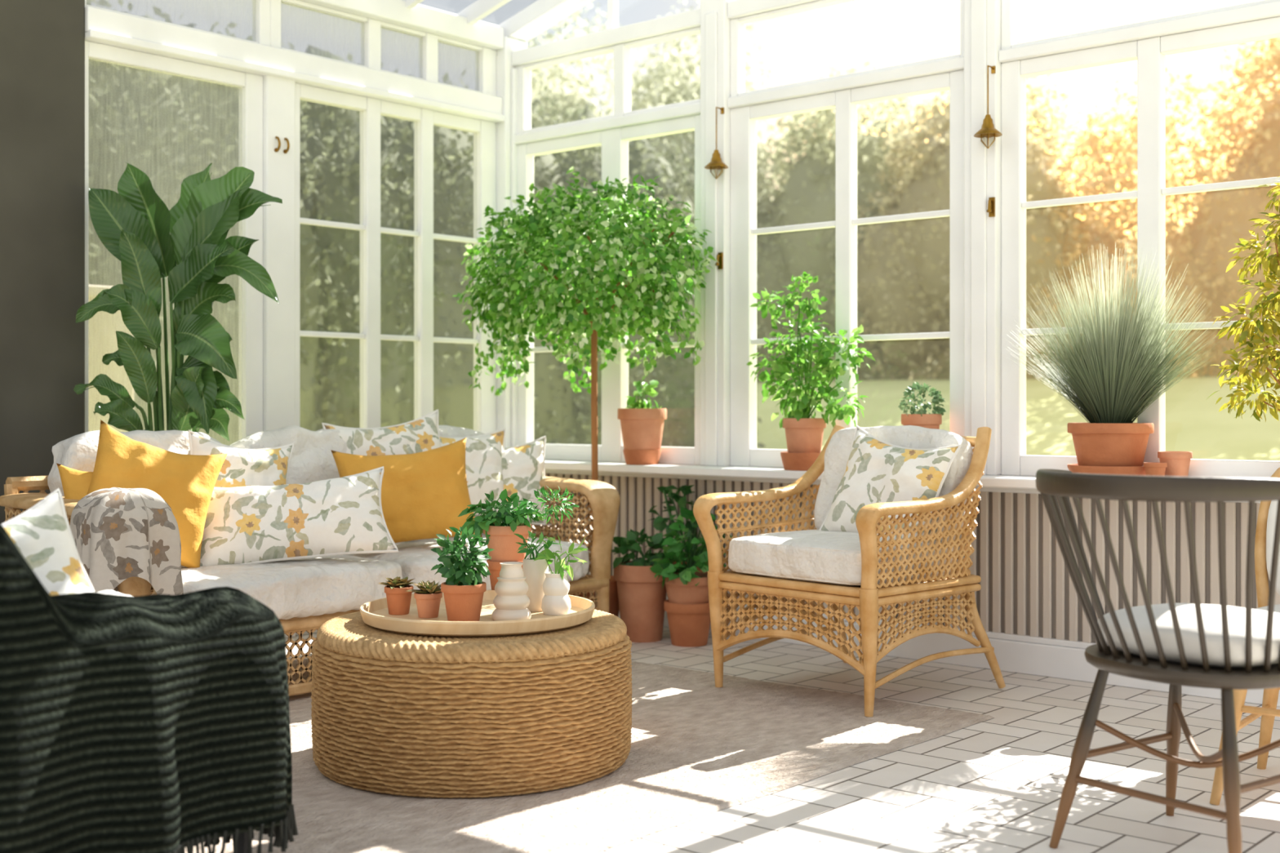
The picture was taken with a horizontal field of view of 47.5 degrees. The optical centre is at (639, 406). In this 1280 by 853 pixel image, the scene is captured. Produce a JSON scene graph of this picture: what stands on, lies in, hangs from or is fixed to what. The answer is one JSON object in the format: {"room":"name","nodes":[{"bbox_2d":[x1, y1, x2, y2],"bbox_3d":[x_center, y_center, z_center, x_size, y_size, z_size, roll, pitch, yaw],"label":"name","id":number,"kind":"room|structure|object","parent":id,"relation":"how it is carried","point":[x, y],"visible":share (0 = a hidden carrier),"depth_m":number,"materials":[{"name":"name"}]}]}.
{"room":"sunroom","nodes":[
{"label":"sunroom","id":0,"kind":"room"},
{"bbox_2d":[0,0,84,524],"bbox_3d":[-4.045,-0.475,4.309,0.180,3.150,5.000,0,0,41],"label":"wall","id":1,"kind":"structure","parent":0,"point":[42,42],"depth_m":5.99,"materials":[{"name":"grey paint"}]},
{"bbox_2d":[84,40,262,445],"bbox_3d":[-2.088,-0.228,6.517,0.064,2.655,0.900,0,0,41],"label":"window","id":2,"kind":"structure","parent":1,"relation":"in","point":[249,86],"depth_m":6.53,"materials":[{"name":"clear glass"}]},
{"bbox_2d":[84,0,270,45],"bbox_3d":[-2.075,-1.823,6.532,0.064,0.265,0.940,0,0,41],"label":"window","id":3,"kind":"structure","parent":1,"relation":"in","point":[256,13],"depth_m":6.65,"materials":[{"name":"white paint"}]},
{"bbox_2d":[84,5,504,122],"bbox_3d":[-1.588,-1.623,7.076,0.180,0.135,2.400,0,0,41],"label":"beam","id":4,"kind":"structure","parent":1,"relation":"attached to","point":[102,26],"depth_m":6.84,"materials":[{"name":"white paint"}]},
{"bbox_2d":[270,0,496,95],"bbox_3d":[-1.287,-1.823,7.438,0.064,0.265,1.460,0,0,41],"label":"window","id":5,"kind":"structure","parent":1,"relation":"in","point":[373,49],"depth_m":7.36,"materials":[{"name":"white paint"}]},
{"bbox_2d":[299,0,503,49],"bbox_3d":[-3.232,-2.013,5.192,0.170,0.115,7.400,0,0,41],"label":"trim","id":6,"kind":"structure","parent":1,"relation":"attached to","point":[420,18],"depth_m":7.51,"materials":[{"name":"white paint"}]},
{"bbox_2d":[404,0,510,25],"bbox_3d":[-0.941,-2.868,3.263,6.000,1.715,7.508,0,0,41],"label":"ceiling","id":7,"kind":"structure","parent":0,"point":[478,10],"depth_m":7.66,"materials":[{"name":"white paint"}]},
{"bbox_2d":[285,626,1279,852],"bbox_3d":[-0.377,1.150,2.844,7.600,0.100,7.600,0,0,41],"label":"floor","id":8,"kind":"structure","parent":0,"point":[996,784],"depth_m":4.24,"materials":[{"name":"tile"}]},
{"bbox_2d":[73,162,282,440],"bbox_3d":[-1.892,0.031,6.055,0.843,2.138,0.388,0,0,2],"label":"potted plant","id":9,"kind":"object","parent":8,"relation":"on","point":[186,243],"visible":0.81,"depth_m":5.99,"materials":[{"name":"green plant"}]},
{"bbox_2d":[262,75,294,639],"bbox_3d":[-1.744,-0.250,6.920,0.130,2.700,0.160,0,0,41],"label":"trim","id":10,"kind":"structure","parent":8,"relation":"on","point":[278,93],"depth_m":6.86,"materials":[{"name":"white paint"}]},
{"bbox_2d":[453,166,717,617],"bbox_3d":[-0.274,-0.035,7.108,1.481,2.269,0.953,0,0,34],"label":"topiary tree","id":11,"kind":"object","parent":8,"relation":"on","point":[520,273],"visible":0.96,"depth_m":6.83,"materials":[{"name":"green plant"}]},
{"bbox_2d":[185,658,994,852],"bbox_3d":[-1.118,1.091,4.549,2.805,0.014,4.012,0,0,41],"label":"rug","id":12,"kind":"object","parent":8,"relation":"on","point":[700,748],"visible":0.29,"depth_m":4.32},
{"bbox_2d":[185,831,253,852],"bbox_3d":[-1.357,0.653,3.302,0.742,0.871,0.777,0,0,41],"label":"armchair","id":13,"kind":"object","parent":12,"relation":"on","point":[242,840],"visible":0.02,"depth_m":3.33,"materials":[{"name":"grey fabric"}]},
{"bbox_2d":[1,488,94,595],"bbox_3d":[-1.490,0.455,3.387,0.561,0.511,0.241,0,0,-41],"label":"throw cushion","id":14,"kind":"object","parent":13,"relation":"on","point":[42,534],"visible":0.38,"depth_m":3.45,"materials":[{"name":"white fabric"}]},
{"bbox_2d":[96,590,133,596],"bbox_3d":[-1.207,0.556,3.566,0.326,0.206,0.400,0,0,-29],"label":"seat cushion","id":15,"kind":"object","parent":13,"relation":"on","point":[106,592],"visible":0.02,"depth_m":3.58,"materials":[{"name":"white fabric"}]},
{"bbox_2d":[0,523,297,852],"bbox_3d":[-1.158,0.623,3.135,0.413,0.887,0.980,0,0,45],"label":"throw blanket","id":16,"kind":"object","parent":13,"relation":"on","point":[154,723],"visible":1,"depth_m":3.01,"materials":[{"name":"black fabric"}]},
{"bbox_2d":[0,475,620,696],"bbox_3d":[-1.244,0.675,6.049,0.899,0.826,2.536,0,0,41],"label":"sofa","id":17,"kind":"object","parent":12,"relation":"on","point":[602,499],"visible":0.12,"depth_m":6.60,"materials":[{"name":"wicker"}]},
{"bbox_2d":[70,487,183,595],"bbox_3d":[-1.753,0.488,4.944,0.361,0.424,0.349,0,0,41],"label":"throw","id":18,"kind":"object","parent":17,"relation":"on","point":[118,534],"visible":0.9,"depth_m":4.82,"materials":[{"name":"fabric"}]},
{"bbox_2d":[151,555,402,619],"bbox_3d":[-1.471,0.690,5.559,0.700,0.218,1.064,0,0,41],"label":"seat cushion","id":19,"kind":"object","parent":17,"relation":"on","point":[302,588],"visible":0.44,"depth_m":5.38,"materials":[{"name":"white fabric"}]},
{"bbox_2d":[56,462,93,524],"bbox_3d":[-1.898,0.382,5.319,0.420,0.359,0.204,0,0,-34],"label":"throw cushion","id":20,"kind":"object","parent":19,"relation":"on","point":[75,483],"visible":0.06,"depth_m":5.24,"materials":[{"name":"yellow fabric"}]},
{"bbox_2d":[47,430,222,495],"bbox_3d":[-1.907,0.374,5.650,0.317,0.575,0.732,0,0,38],"label":"cushion","id":21,"kind":"object","parent":19,"relation":"on","point":[79,451],"visible":0.22,"depth_m":5.45,"materials":[{"name":"white fabric"}]},
{"bbox_2d":[86,419,227,568],"bbox_3d":[-1.787,0.326,5.309,0.577,0.559,0.240,0,0,-26],"label":"throw cushion","id":22,"kind":"object","parent":19,"relation":"on","point":[186,482],"visible":0.59,"depth_m":5.28,"materials":[{"name":"yellow fabric"}]},
{"bbox_2d":[188,430,293,487],"bbox_3d":[-1.587,0.295,5.765,0.466,0.412,0.194,0,0,-28],"label":"throw cushion","id":23,"kind":"object","parent":19,"relation":"on","point":[241,467],"visible":0.4,"depth_m":5.73,"materials":[{"name":"white fabric"}]},
{"bbox_2d":[200,466,398,566],"bbox_3d":[-1.342,0.426,5.574,0.804,0.382,0.230,0,0,-21],"label":"lumbar cushion","id":24,"kind":"object","parent":19,"relation":"on","point":[344,515],"visible":0.84,"depth_m":5.51,"materials":[{"name":"white fabric"}]},
{"bbox_2d":[330,437,482,542],"bbox_3d":[-0.981,0.367,6.128,0.616,0.471,0.240,0,0,-19],"label":"throw cushion","id":25,"kind":"object","parent":19,"relation":"on","point":[424,494],"visible":0.73,"depth_m":6.07,"materials":[{"name":"yellow fabric"}]},
{"bbox_2d":[343,538,447,594],"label":"seat cushion","id":26,"kind":"object","parent":17,"relation":"on","point":[417,561],"depth_m":5.88,"materials":[{"name":"white fabric"}]},
{"bbox_2d":[229,425,346,484],"bbox_3d":[-1.412,0.371,6.222,0.314,0.586,0.737,0,0,43],"label":"cushion","id":27,"kind":"object","parent":26,"relation":"on","point":[312,460],"visible":0.21,"depth_m":6.14,"materials":[{"name":"white fabric"}]},
{"bbox_2d":[321,408,440,455],"bbox_3d":[-1.101,0.257,6.431,0.580,0.493,0.224,0,0,-41],"label":"throw cushion","id":28,"kind":"object","parent":26,"relation":"on","point":[420,434],"visible":0.4,"depth_m":6.40,"materials":[{"name":"white fabric"}]},
{"bbox_2d":[404,425,485,542],"bbox_3d":[-0.925,0.370,6.781,0.317,0.583,0.735,0,0,42],"label":"cushion","id":29,"kind":"object","parent":26,"relation":"on","point":[444,430],"visible":0.06,"depth_m":6.83,"materials":[{"name":"white fabric"}]},
{"bbox_2d":[439,427,506,515],"bbox_3d":[-0.838,0.298,6.638,0.519,0.432,0.205,0,0,-24],"label":"throw cushion","id":30,"kind":"object","parent":26,"relation":"on","point":[483,453],"visible":0.36,"depth_m":6.64,"materials":[{"name":"white fabric"}]},
{"bbox_2d":[548,540,588,582],"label":"seat cushion","id":31,"kind":"object","parent":17,"relation":"on","point":[580,570],"depth_m":6.44,"materials":[{"name":"white fabric"}]},
{"bbox_2d":[474,435,551,525],"bbox_3d":[-0.649,0.354,6.771,0.461,0.436,0.218,0,0,-28],"label":"throw cushion","id":32,"kind":"object","parent":31,"relation":"on","point":[523,464],"visible":0.38,"depth_m":6.75,"materials":[{"name":"white fabric"}]},
{"bbox_2d":[311,608,632,798],"bbox_3d":[-0.514,0.875,4.500,0.981,0.427,0.984,0,0,-22],"label":"pouf","id":33,"kind":"object","parent":12,"relation":"on","point":[393,713],"visible":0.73,"depth_m":4.08,"materials":[{"name":"wicker"}]},
{"bbox_2d":[360,590,595,636],"bbox_3d":[-0.501,0.637,4.516,0.724,0.046,0.724,0,0,41],"label":"tray","id":34,"kind":"object","parent":33,"relation":"on","point":[375,613],"visible":0.66,"depth_m":4.25,"materials":[{"name":"brown wood"}]},
{"bbox_2d":[378,576,415,614],"bbox_3d":[-0.765,0.591,4.560,0.120,0.113,0.126,0,0,-2],"label":"potted plant","id":35,"kind":"object","parent":34,"relation":"on","point":[398,599],"visible":0.98,"depth_m":4.53,"materials":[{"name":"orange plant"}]},
{"bbox_2d":[406,580,442,617],"bbox_3d":[-0.660,0.593,4.491,0.134,0.109,0.147,0,0,-20],"label":"potted plant","id":36,"kind":"object","parent":34,"relation":"on","point":[428,597],"visible":0.97,"depth_m":4.46,"materials":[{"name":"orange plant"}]},
{"bbox_2d":[430,526,493,621],"bbox_3d":[-0.534,0.503,4.400,0.181,0.289,0.198,0,0,-43],"label":"potted plant","id":37,"kind":"object","parent":34,"relation":"on","point":[464,588],"visible":0.97,"depth_m":4.36,"materials":[{"name":"green plant"}]},
{"bbox_2d":[491,561,531,621],"bbox_3d":[-0.391,0.561,4.429,0.121,0.172,0.121,0,0,41],"label":"vase","id":38,"kind":"object","parent":34,"relation":"on","point":[511,602],"visible":0.98,"depth_m":4.39,"materials":[{"name":"beige ceramic"}]},
{"bbox_2d":[514,530,562,612],"bbox_3d":[-0.338,0.520,4.622,0.150,0.254,0.157,0,0,41],"label":"vase","id":39,"kind":"object","parent":34,"relation":"in","point":[534,571],"visible":0.84,"depth_m":4.59,"materials":[{"name":"beige ceramic"}]},
{"bbox_2d":[533,535,587,615],"bbox_3d":[-0.252,0.523,4.561,0.175,0.249,0.155,0,0,21],"label":"vase","id":40,"kind":"object","parent":34,"relation":"on","point":[556,601],"visible":1,"depth_m":4.53,"materials":[{"name":"white ceramic"}]},
{"bbox_2d":[457,484,579,590],"bbox_3d":[-0.421,0.456,4.923,0.416,0.383,0.275,0,0,5],"label":"potted plant","id":41,"kind":"object","parent":33,"relation":"on","point":[500,527],"visible":0.83,"depth_m":4.88,"materials":[{"name":"green plant"}]},
{"bbox_2d":[611,528,668,642],"bbox_3d":[0.005,0.838,6.891,0.312,0.524,0.314,0,0,41],"label":"potted plant","id":42,"kind":"object","parent":8,"relation":"on","point":[641,597],"visible":0.87,"depth_m":6.79,"materials":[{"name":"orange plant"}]},
{"bbox_2d":[648,484,711,573],"bbox_3d":[0.195,0.739,7.051,0.359,0.723,0.265,0,0,14],"label":"potted plant","id":43,"kind":"object","parent":8,"relation":"on","point":[660,522],"visible":0.35,"depth_m":7.02,"materials":[{"name":"green plant"}]},
{"bbox_2d":[649,506,732,647],"bbox_3d":[0.230,0.780,6.737,0.377,0.639,0.375,0,0,41],"label":"potted plant","id":44,"kind":"object","parent":8,"relation":"on","point":[686,606],"visible":0.76,"depth_m":6.66,"materials":[{"name":"green plant"}]},
{"bbox_2d":[693,425,1005,716],"bbox_3d":[0.825,0.585,5.639,0.900,1.017,0.896,0,0,-43],"label":"armchair","id":45,"kind":"object","parent":8,"relation":"on","point":[788,597],"visible":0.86,"depth_m":5.41,"materials":[{"name":"wicker"}]},
{"bbox_2d":[728,529,954,586],"bbox_3d":[0.769,0.573,5.587,0.606,0.186,0.706,0,0,-43],"label":"seat cushion","id":46,"kind":"object","parent":45,"relation":"on","point":[824,557],"visible":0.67,"depth_m":5.38,"materials":[{"name":"white fabric"}]},
{"bbox_2d":[818,425,961,543],"bbox_3d":[0.950,0.323,5.592,0.233,0.498,0.537,0,0,-43],"label":"throw cushion","id":47,"kind":"object","parent":46,"relation":"on","point":[877,470],"visible":0.73,"depth_m":5.55,"materials":[{"name":"white fabric"}]},
{"bbox_2d":[813,425,973,542],"bbox_3d":[1.000,0.319,5.777,0.249,0.492,0.652,0,0,-42],"label":"cushion","id":48,"kind":"object","parent":46,"relation":"on","point":[837,454],"visible":0.4,"depth_m":5.75,"materials":[{"name":"white fabric"}]},
{"bbox_2d":[1035,468,1279,852],"bbox_3d":[1.308,0.628,3.524,0.678,0.949,0.698,0,0,-36],"label":"dining chair","id":49,"kind":"object","parent":8,"relation":"on","point":[1054,486],"visible":0.92,"depth_m":3.35,"materials":[{"name":"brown wood"}]},
{"bbox_2d":[1097,603,1279,667],"bbox_3d":[1.397,0.560,3.589,0.420,0.132,0.472,0,0,-36],"label":"seat cushion","id":50,"kind":"object","parent":49,"relation":"on","point":[1211,613],"visible":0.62,"depth_m":3.44,"materials":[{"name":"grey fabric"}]},
{"bbox_2d":[1209,466,1279,805],"bbox_3d":[1.960,0.620,4.104,0.536,0.966,0.590,0,0,37],"label":"dining chair","id":51,"kind":"object","parent":8,"relation":"on","point":[1266,520],"visible":0.48,"depth_m":4.37,"materials":[{"name":"wicker"}]},
{"bbox_2d":[1256,604,1279,613],"bbox_3d":[1.940,0.602,4.076,0.453,0.093,0.422,0,0,41],"label":"seat cushion","id":52,"kind":"object","parent":51,"relation":"on","point":[1277,607],"visible":0.13,"depth_m":4.13,"materials":[{"name":"grey fabric"}]},
{"bbox_2d":[533,473,1279,644],"bbox_3d":[1.472,0.705,6.191,5.800,0.790,0.122,0,0,41],"label":"wall","id":53,"kind":"structure","parent":0,"point":[1028,588],"depth_m":5.94,"materials":[{"name":"beige paint"}]},
{"bbox_2d":[274,82,496,636],"bbox_3d":[-1.264,-0.228,7.418,0.126,2.655,1.460,0,0,41],"label":"door","id":54,"kind":"structure","parent":53,"relation":"in","point":[371,109],"depth_m":7.52,"materials":[{"name":"white paint"}]},
{"bbox_2d":[495,36,527,448],"bbox_3d":[-0.732,-0.460,8.035,0.195,3.120,0.170,0,0,41],"label":"trim","id":55,"kind":"structure","parent":53,"relation":"attached to","point":[506,73],"depth_m":7.94,"materials":[{"name":"white paint"}]},
{"bbox_2d":[497,0,593,41],"bbox_3d":[1.449,-2.833,6.166,5.800,1.663,0.150,0,0,41],"label":"trim","id":56,"kind":"structure","parent":53,"relation":"attached to","point":[540,15],"depth_m":7.85,"materials":[{"name":"white paint"}]},
{"bbox_2d":[517,114,700,465],"bbox_3d":[-0.164,-0.575,7.561,1.335,1.720,0.064,0,0,41],"label":"window","id":57,"kind":"structure","parent":53,"relation":"in","point":[614,142],"depth_m":7.51,"materials":[{"name":"white paint"}]},
{"bbox_2d":[511,8,700,144],"bbox_3d":[-0.164,-1.690,7.561,1.335,0.510,0.110,0,0,41],"label":"window","id":58,"kind":"structure","parent":57,"relation":"attached to","point":[622,51],"depth_m":7.49,"materials":[{"name":"white paint"}]},
{"bbox_2d":[607,0,618,29],"bbox_3d":[1.484,-2.753,6.129,5.700,1.646,0.044,0,0,41],"label":"trim","id":59,"kind":"structure","parent":53,"relation":"in","point":[612,5],"depth_m":7.52,"materials":[{"name":"white paint"}]},
{"bbox_2d":[704,106,728,178],"bbox_3d":[0.364,-1.261,6.937,0.115,0.349,0.115,0,0,41],"label":"hanging lantern","id":60,"kind":"object","parent":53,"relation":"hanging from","point":[716,162],"visible":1,"depth_m":6.93,"materials":[{"name":"gold metal"}]},
{"bbox_2d":[700,0,733,466],"bbox_3d":[0.394,-1.066,7.070,0.150,2.703,0.170,0,0,41],"label":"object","id":61,"kind":"structure","parent":53,"relation":"attached to","point":[715,25],"depth_m":6.99,"materials":[{"name":"white paint"}]},
{"bbox_2d":[715,252,723,269],"bbox_3d":[0.376,-0.700,6.966,0.024,0.080,0.040,0,0,41],"label":"hinge","id":62,"kind":"object","parent":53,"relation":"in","point":[719,264],"depth_m":6.97,"materials":[{"name":"gold metal"}]},
{"bbox_2d":[730,69,964,467],"bbox_3d":[0.933,-0.575,6.608,1.270,1.720,0.064,0,0,41],"label":"window","id":63,"kind":"structure","parent":53,"relation":"in","point":[744,452],"depth_m":6.59,"materials":[{"name":"white paint"}]},
{"bbox_2d":[727,0,964,108],"bbox_3d":[0.933,-1.690,6.608,1.270,0.510,0.110,0,0,41],"label":"window","id":64,"kind":"structure","parent":63,"relation":"attached to","point":[737,24],"depth_m":6.74,"materials":[{"name":"white paint"}]},
{"bbox_2d":[544,459,1260,502],"bbox_3d":[1.363,0.320,6.082,5.820,0.070,0.270,0,0,41],"label":"trim","id":65,"kind":"structure","parent":53,"relation":"attached to","point":[991,483],"depth_m":6.86,"materials":[{"name":"white paint"}]},
{"bbox_2d":[622,448,661,465],"bbox_3d":[0.011,0.247,7.217,0.190,0.075,0.190,0,0,41],"label":"saucer","id":66,"kind":"object","parent":65,"relation":"on","point":[634,457],"visible":0.91,"depth_m":7.14,"materials":[{"name":"ceramic"}]},
{"bbox_2d":[617,373,666,449],"bbox_3d":[0.011,0.045,7.217,0.244,0.435,0.244,0,0,-23],"label":"potted plant","id":67,"kind":"object","parent":66,"relation":"on","point":[642,425],"visible":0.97,"depth_m":7.14,"materials":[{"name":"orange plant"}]},
{"bbox_2d":[780,451,820,471],"bbox_3d":[0.743,0.245,6.581,0.216,0.080,0.216,0,0,41],"label":"saucer","id":68,"kind":"object","parent":65,"relation":"on","point":[791,461],"visible":0.64,"depth_m":6.49,"materials":[{"name":"ceramic"}]},
{"bbox_2d":[746,271,875,453],"bbox_3d":[0.765,-0.174,6.559,0.655,0.870,0.290,0,0,41],"label":"potted plant","id":69,"kind":"object","parent":68,"relation":"on","point":[804,433],"visible":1,"depth_m":6.53,"materials":[{"name":"green plant"}]},
{"bbox_2d":[897,381,946,429],"bbox_3d":[1.198,0.088,6.188,0.198,0.395,0.210,0,0,-19],"label":"potted plant","id":70,"kind":"object","parent":65,"relation":"on","point":[920,418],"visible":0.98,"depth_m":6.13,"materials":[{"name":"green plant"}]},
{"bbox_2d":[1066,463,1146,475],"bbox_3d":[1.823,0.255,5.642,0.320,0.060,0.320,0,0,41],"label":"saucer","id":71,"kind":"object","parent":65,"relation":"on","point":[1073,468],"visible":0.31,"depth_m":5.50,"materials":[{"name":"ceramic"}]},
{"bbox_2d":[1008,240,1225,466],"bbox_3d":[1.821,-0.192,5.646,0.320,0.918,0.863,0,0,-39],"label":"potted plant","id":72,"kind":"object","parent":71,"relation":"on","point":[1113,380],"visible":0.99,"depth_m":5.57,"materials":[{"name":"plant"}]},
{"bbox_2d":[1143,462,1167,475],"bbox_3d":[1.935,0.247,5.466,0.084,0.075,0.084,0,0,41],"label":"terracotta pot","id":73,"kind":"object","parent":65,"relation":"on","point":[1152,468],"visible":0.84,"depth_m":5.43,"materials":[{"name":"orange ceramic"}]},
{"bbox_2d":[1157,451,1192,476],"bbox_3d":[2.030,0.228,5.522,0.124,0.115,0.124,0,0,41],"label":"terracotta pot","id":74,"kind":"object","parent":65,"relation":"on","point":[1178,463],"visible":0.76,"depth_m":5.48,"materials":[{"name":"orange ceramic"}]},
{"bbox_2d":[1207,176,1279,421],"bbox_3d":[2.294,-0.289,5.225,0.516,1.148,0.284,0,0,41],"label":"potted plant","id":75,"kind":"object","parent":65,"relation":"on","point":[1255,335],"visible":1,"depth_m":5.26,"materials":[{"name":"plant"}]},
{"bbox_2d":[618,595,1279,706],"bbox_3d":[1.431,1.022,6.145,5.800,0.155,0.045,0,0,41],"label":"baseboard","id":76,"kind":"structure","parent":53,"relation":"attached to","point":[1042,656],"depth_m":5.99,"materials":[{"name":"white paint"}]},
{"bbox_2d":[964,0,1001,475],"bbox_3d":[1.466,-1.258,6.139,0.150,3.086,0.170,0,0,41],"label":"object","id":77,"kind":"structure","parent":53,"relation":"attached to","point":[982,18],"depth_m":6.06,"materials":[{"name":"white paint"}]},
{"bbox_2d":[973,65,1002,148],"bbox_3d":[1.436,-1.241,6.005,0.115,0.349,0.115,0,0,41],"label":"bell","id":78,"kind":"object","parent":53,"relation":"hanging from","point":[988,130],"visible":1,"depth_m":6.00,"materials":[{"name":"gold metal"}]},
{"bbox_2d":[986,196,995,217],"bbox_3d":[1.452,-0.830,6.031,0.024,0.080,0.040,0,0,41],"label":"hinge","id":79,"kind":"object","parent":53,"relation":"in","point":[991,203],"depth_m":6.03,"materials":[{"name":"gold metal"}]},
{"bbox_2d":[1000,16,1279,478],"bbox_3d":[2.005,-0.575,5.677,1.270,1.720,0.064,0,0,41],"label":"window","id":80,"kind":"structure","parent":53,"relation":"in","point":[1150,54],"depth_m":5.73,"materials":[{"name":"white paint"}]},
{"bbox_2d":[998,0,1279,62],"bbox_3d":[2.005,-1.650,5.677,1.270,0.430,0.110,0,0,41],"label":"window","id":81,"kind":"structure","parent":80,"relation":"attached to","point":[1008,7],"depth_m":5.71,"materials":[{"name":"white paint"}]},
{"label":"outside","id":82,"kind":"structure","parent":0,"visible":0},
{"bbox_2d":[756,375,1279,461],"bbox_3d":[2.778,0.459,23.551,65.000,1.649,52.000,0,0,41],"label":"lawn","id":83,"kind":"structure","parent":82,"point":[1194,423],"depth_m":13.86,"materials":[{"name":"green plant"}]},
{"bbox_2d":[88,284,133,431],"bbox_3d":[-4.298,0.290,7.556,0.280,2.020,3.570,0,0,41],"label":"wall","id":84,"kind":"structure","parent":83,"relation":"on","point":[95,398],"depth_m":8.66,"materials":[{"name":"white paint"}]},
{"bbox_2d":[88,1,765,448],"bbox_3d":[-2.714,-0.496,11.273,1.931,4.802,10.315,0,0,41],"label":"hedge","id":85,"kind":"object","parent":83,"relation":"on","point":[330,135],"visible":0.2,"depth_m":11.28,"materials":[{"name":"green plant"}]},
{"bbox_2d":[527,2,644,128],"bbox_3d":[-1.321,-3.464,23.980,4.757,6.457,3.370,0,0,41],"label":"tree","id":86,"kind":"object","parent":83,"relation":"on","point":[574,97],"visible":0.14,"depth_m":23.26,"materials":[{"name":"green plant"}]},
{"bbox_2d":[602,0,791,381],"bbox_3d":[0.707,-3.171,21.884,4.340,5.871,2.944,0,0,41],"label":"tree","id":87,"kind":"object","parent":83,"relation":"on","point":[687,91],"visible":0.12,"depth_m":21.27,"materials":[{"name":"green plant"}]},
{"bbox_2d":[756,59,943,382],"bbox_3d":[2.882,-2.540,20.518,4.051,4.613,2.856,0,0,41],"label":"tree","id":88,"kind":"object","parent":83,"relation":"on","point":[807,196],"visible":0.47,"depth_m":19.95,"materials":[{"name":"green plant"}]},
{"bbox_2d":[828,42,1115,379],"bbox_3d":[4.389,-2.454,18.740,3.897,4.441,2.777,0,0,41],"label":"tree","id":89,"kind":"object","parent":83,"relation":"on","point":[903,267],"visible":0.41,"depth_m":18.37,"materials":[{"name":"green plant"}]},
{"bbox_2d":[756,229,1279,382],"bbox_3d":[4.595,-1.003,21.835,21.674,3.027,1.770,0,0,41],"label":"hedge","id":90,"kind":"object","parent":83,"relation":"on","point":[1207,375],"visible":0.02,"depth_m":20.21,"materials":[{"name":"green plant"}]},
{"bbox_2d":[1026,63,1268,377],"bbox_3d":[6.069,-2.169,17.520,3.760,3.872,2.659,0,0,41],"label":"tree","id":91,"kind":"object","parent":83,"relation":"on","point":[1127,150],"visible":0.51,"depth_m":17.17,"materials":[{"name":"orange plant"}]},
{"bbox_2d":[1165,37,1279,376],"bbox_3d":[7.757,-2.648,16.074,3.861,4.827,2.745,0,0,41],"label":"tree","id":92,"kind":"object","parent":83,"relation":"on","point":[1230,211],"visible":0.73,"depth_m":16.09,"materials":[{"name":"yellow plant"}]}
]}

